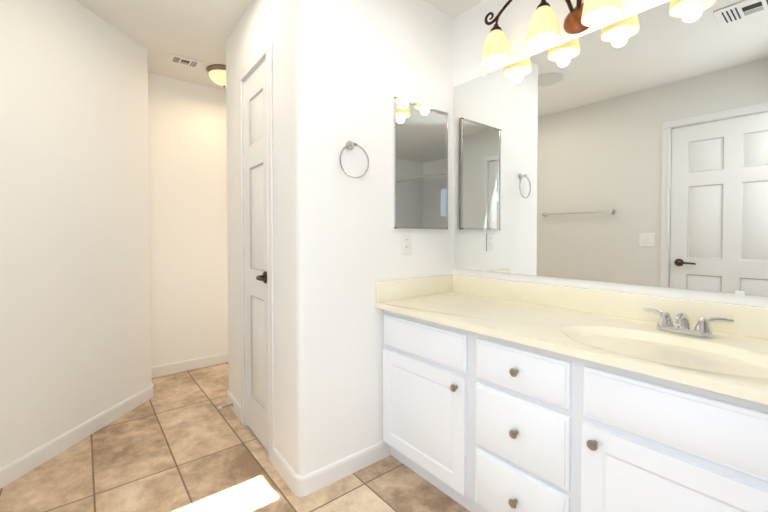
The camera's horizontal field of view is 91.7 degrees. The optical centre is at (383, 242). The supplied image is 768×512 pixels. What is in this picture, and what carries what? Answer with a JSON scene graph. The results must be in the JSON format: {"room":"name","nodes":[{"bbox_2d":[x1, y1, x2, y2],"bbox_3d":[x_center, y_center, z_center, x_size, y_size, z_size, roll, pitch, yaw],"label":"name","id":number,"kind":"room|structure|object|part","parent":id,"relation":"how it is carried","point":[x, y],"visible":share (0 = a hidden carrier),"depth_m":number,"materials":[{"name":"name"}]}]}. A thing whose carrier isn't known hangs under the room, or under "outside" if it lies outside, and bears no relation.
{"room":"bathroom","nodes":[
{"label":"bathroom","id":0,"kind":"room"},
{"bbox_2d":[0,0,151,467],"bbox_3d":[-1.850,-0.115,2.160,0.885,2.450,1.220,-1,1,-39],"label":"wall","id":1,"kind":"structure","parent":0,"point":[75,320],"depth_m":2.00,"materials":[{"name":"white paint"}]},
{"bbox_2d":[148,72,227,366],"bbox_3d":[-1.015,-0.145,3.699,2.590,2.450,0.120,-1,1,-39],"label":"wall","id":2,"kind":"structure","parent":0,"point":[188,211],"depth_m":3.11,"materials":[{"name":"white paint"}]},
{"bbox_2d":[0,352,389,496],"bbox_3d":[-0.510,1.042,2.465,3.150,0.085,2.470,-1,1,-39],"label":"baseboard","id":3,"kind":"structure","parent":2,"relation":"attached to","point":[23,465],"depth_m":1.86,"materials":[{"name":"white paint"}]},
{"bbox_2d":[218,403,232,408],"bbox_3d":[-1.006,1.041,2.367,0.085,0.022,0.022,-1,1,-37],"label":"door stop","id":4,"kind":"object","parent":3,"relation":"attached to","point":[221,407],"visible":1,"depth_m":2.36,"materials":[{"name":"silver metal"}]},
{"bbox_2d":[0,362,469,511],"bbox_3d":[-0.126,1.157,1.317,4.600,0.100,6.400,-1,1,-39],"label":"floor","id":5,"kind":"structure","parent":0,"point":[179,442],"depth_m":1.76,"materials":[{"name":"tile"}]},
{"bbox_2d":[226,0,453,475],"bbox_3d":[0.047,-0.125,2.668,1.999,2.450,1.159,-1,1,-39],"label":"wall block","id":6,"kind":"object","parent":5,"relation":"on","point":[344,72],"visible":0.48,"depth_m":1.76,"materials":[{"name":"white paint"}]},
{"bbox_2d":[239,37,274,463],"bbox_3d":[-0.658,0.077,2.061,0.097,2.030,0.407,-1,1,-37],"label":"door frame","id":7,"kind":"structure","parent":6,"relation":"attached to","point":[244,200],"depth_m":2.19,"materials":[{"name":"white paint"}]},
{"bbox_2d":[242,59,267,450],"bbox_3d":[-0.687,0.074,2.004,0.092,2.014,0.458,-1,1,-37],"label":"closet door","id":8,"kind":"structure","parent":7,"relation":"attached to","point":[255,242],"depth_m":2.04,"materials":[{"name":"white paint"}]},
{"bbox_2d":[339,141,368,178],"bbox_3d":[-0.146,-0.385,1.728,0.160,0.181,0.048,-1,1,-39],"label":"towel ring","id":9,"kind":"object","parent":6,"relation":"attached to","point":[350,145],"visible":0.96,"depth_m":1.72,"materials":[{"name":"silver metal"}]},
{"bbox_2d":[402,233,411,254],"bbox_3d":[0.121,0.007,1.978,0.070,0.115,0.008,-1,1,-39],"label":"outlet","id":10,"kind":"object","parent":6,"relation":"attached to","point":[406,243],"visible":1,"depth_m":1.98,"materials":[{"name":"white plastic"}]},
{"bbox_2d":[393,97,447,228],"bbox_3d":[0.208,-0.408,2.032,0.403,0.670,0.019,-1,1,-39],"label":"medicine cabinet mirror","id":11,"kind":"object","parent":6,"relation":"attached to","point":[420,166],"visible":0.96,"depth_m":2.01,"materials":[{"name":"silver glass"}]},
{"bbox_2d":[375,274,767,511],"bbox_3d":[0.661,0.654,1.454,0.587,0.900,1.519,-1,1,-39],"label":"bathroom vanity","id":12,"kind":"object","parent":5,"relation":"on","point":[500,395],"visible":1,"depth_m":1.24,"materials":[{"name":"white paint"}]},
{"bbox_3d":[0.163,0.437,1.667,0.018,0.149,0.512,-1,1,-39],"label":"drawer","id":13,"kind":"part","parent":12,"relation":"part of","materials":[{"name":"white paint"}]},
{"bbox_3d":[0.152,0.767,1.665,0.046,0.466,0.512,-1,1,-39],"label":"door","id":14,"kind":"part","parent":12,"relation":"part of","materials":[{"name":"white paint"}]},
{"bbox_3d":[0.455,0.899,1.293,0.046,0.216,0.353,-1,1,-39],"label":"drawer","id":15,"kind":"part","parent":12,"relation":"part of","materials":[{"name":"white paint"}]},
{"bbox_3d":[0.455,0.658,1.289,0.046,0.234,0.353,-1,1,-39],"label":"drawer","id":16,"kind":"part","parent":12,"relation":"part of","materials":[{"name":"white paint"}]},
{"bbox_3d":[0.455,0.445,1.284,0.046,0.149,0.353,-1,1,-39],"label":"drawer","id":17,"kind":"part","parent":12,"relation":"part of","materials":[{"name":"white paint"}]},
{"bbox_2d":[375,274,767,404],"bbox_3d":[0.661,0.326,1.448,0.587,0.244,1.519,-1,1,-39],"label":"countertop","id":18,"kind":"structure","parent":12,"relation":"on","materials":[{"name":"stone"}]},
{"bbox_2d":[643,308,733,338],"bbox_3d":[0.987,0.270,1.238,0.127,0.076,0.245,-1,1,-39],"label":"faucet","id":19,"kind":"object","parent":18,"relation":"on","point":[666,328],"depth_m":1.24,"materials":[{"name":"silver metal"}]},
{"bbox_3d":[0.755,0.781,0.921,0.046,0.466,0.520,-1,1,-39],"label":"door","id":20,"kind":"part","parent":12,"relation":"part of","materials":[{"name":"white paint"}]},
{"bbox_3d":[0.766,0.452,0.923,0.018,0.149,0.520,-1,1,-39],"label":"drawer","id":21,"kind":"part","parent":12,"relation":"part of","materials":[{"name":"white paint"}]},
{"bbox_2d":[75,0,483,89],"bbox_3d":[-0.126,-1.353,1.268,4.600,0.100,6.400,-1,1,-39],"label":"ceiling","id":22,"kind":"structure","parent":0,"point":[160,31],"depth_m":2.26,"materials":[{"name":"white paint"}]},
{"bbox_2d":[167,53,202,68],"bbox_3d":[-1.459,-1.327,2.731,0.215,0.009,0.140,-1,1,-39],"label":"ceiling vent","id":23,"kind":"object","parent":22,"relation":"in","point":[184,61],"visible":1,"depth_m":2.72,"materials":[{"name":"white plastic"}]},
{"bbox_2d":[206,64,225,86],"bbox_3d":[-1.248,-1.273,2.909,0.255,0.123,0.255,-1,1,-39],"label":"light","id":24,"kind":"object","parent":22,"relation":"attached to","point":[217,73],"visible":0.71,"depth_m":2.82,"materials":[{"name":"white glass"}]},
{"bbox_2d":[481,0,511,67],"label":"sconce","id":25,"kind":"object","parent":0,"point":[496,51],"depth_m":1.82,"materials":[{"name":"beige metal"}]},
{"bbox_2d":[526,0,621,48],"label":"sconce","id":26,"kind":"object","parent":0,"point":[543,31],"depth_m":1.61,"materials":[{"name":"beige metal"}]},
{"bbox_2d":[453,0,767,306],"bbox_3d":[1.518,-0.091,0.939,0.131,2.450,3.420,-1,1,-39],"label":"vanity mirror","id":27,"kind":"object","parent":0,"point":[633,149],"depth_m":1.51,"materials":[{"name":"silver glass"}]}
]}

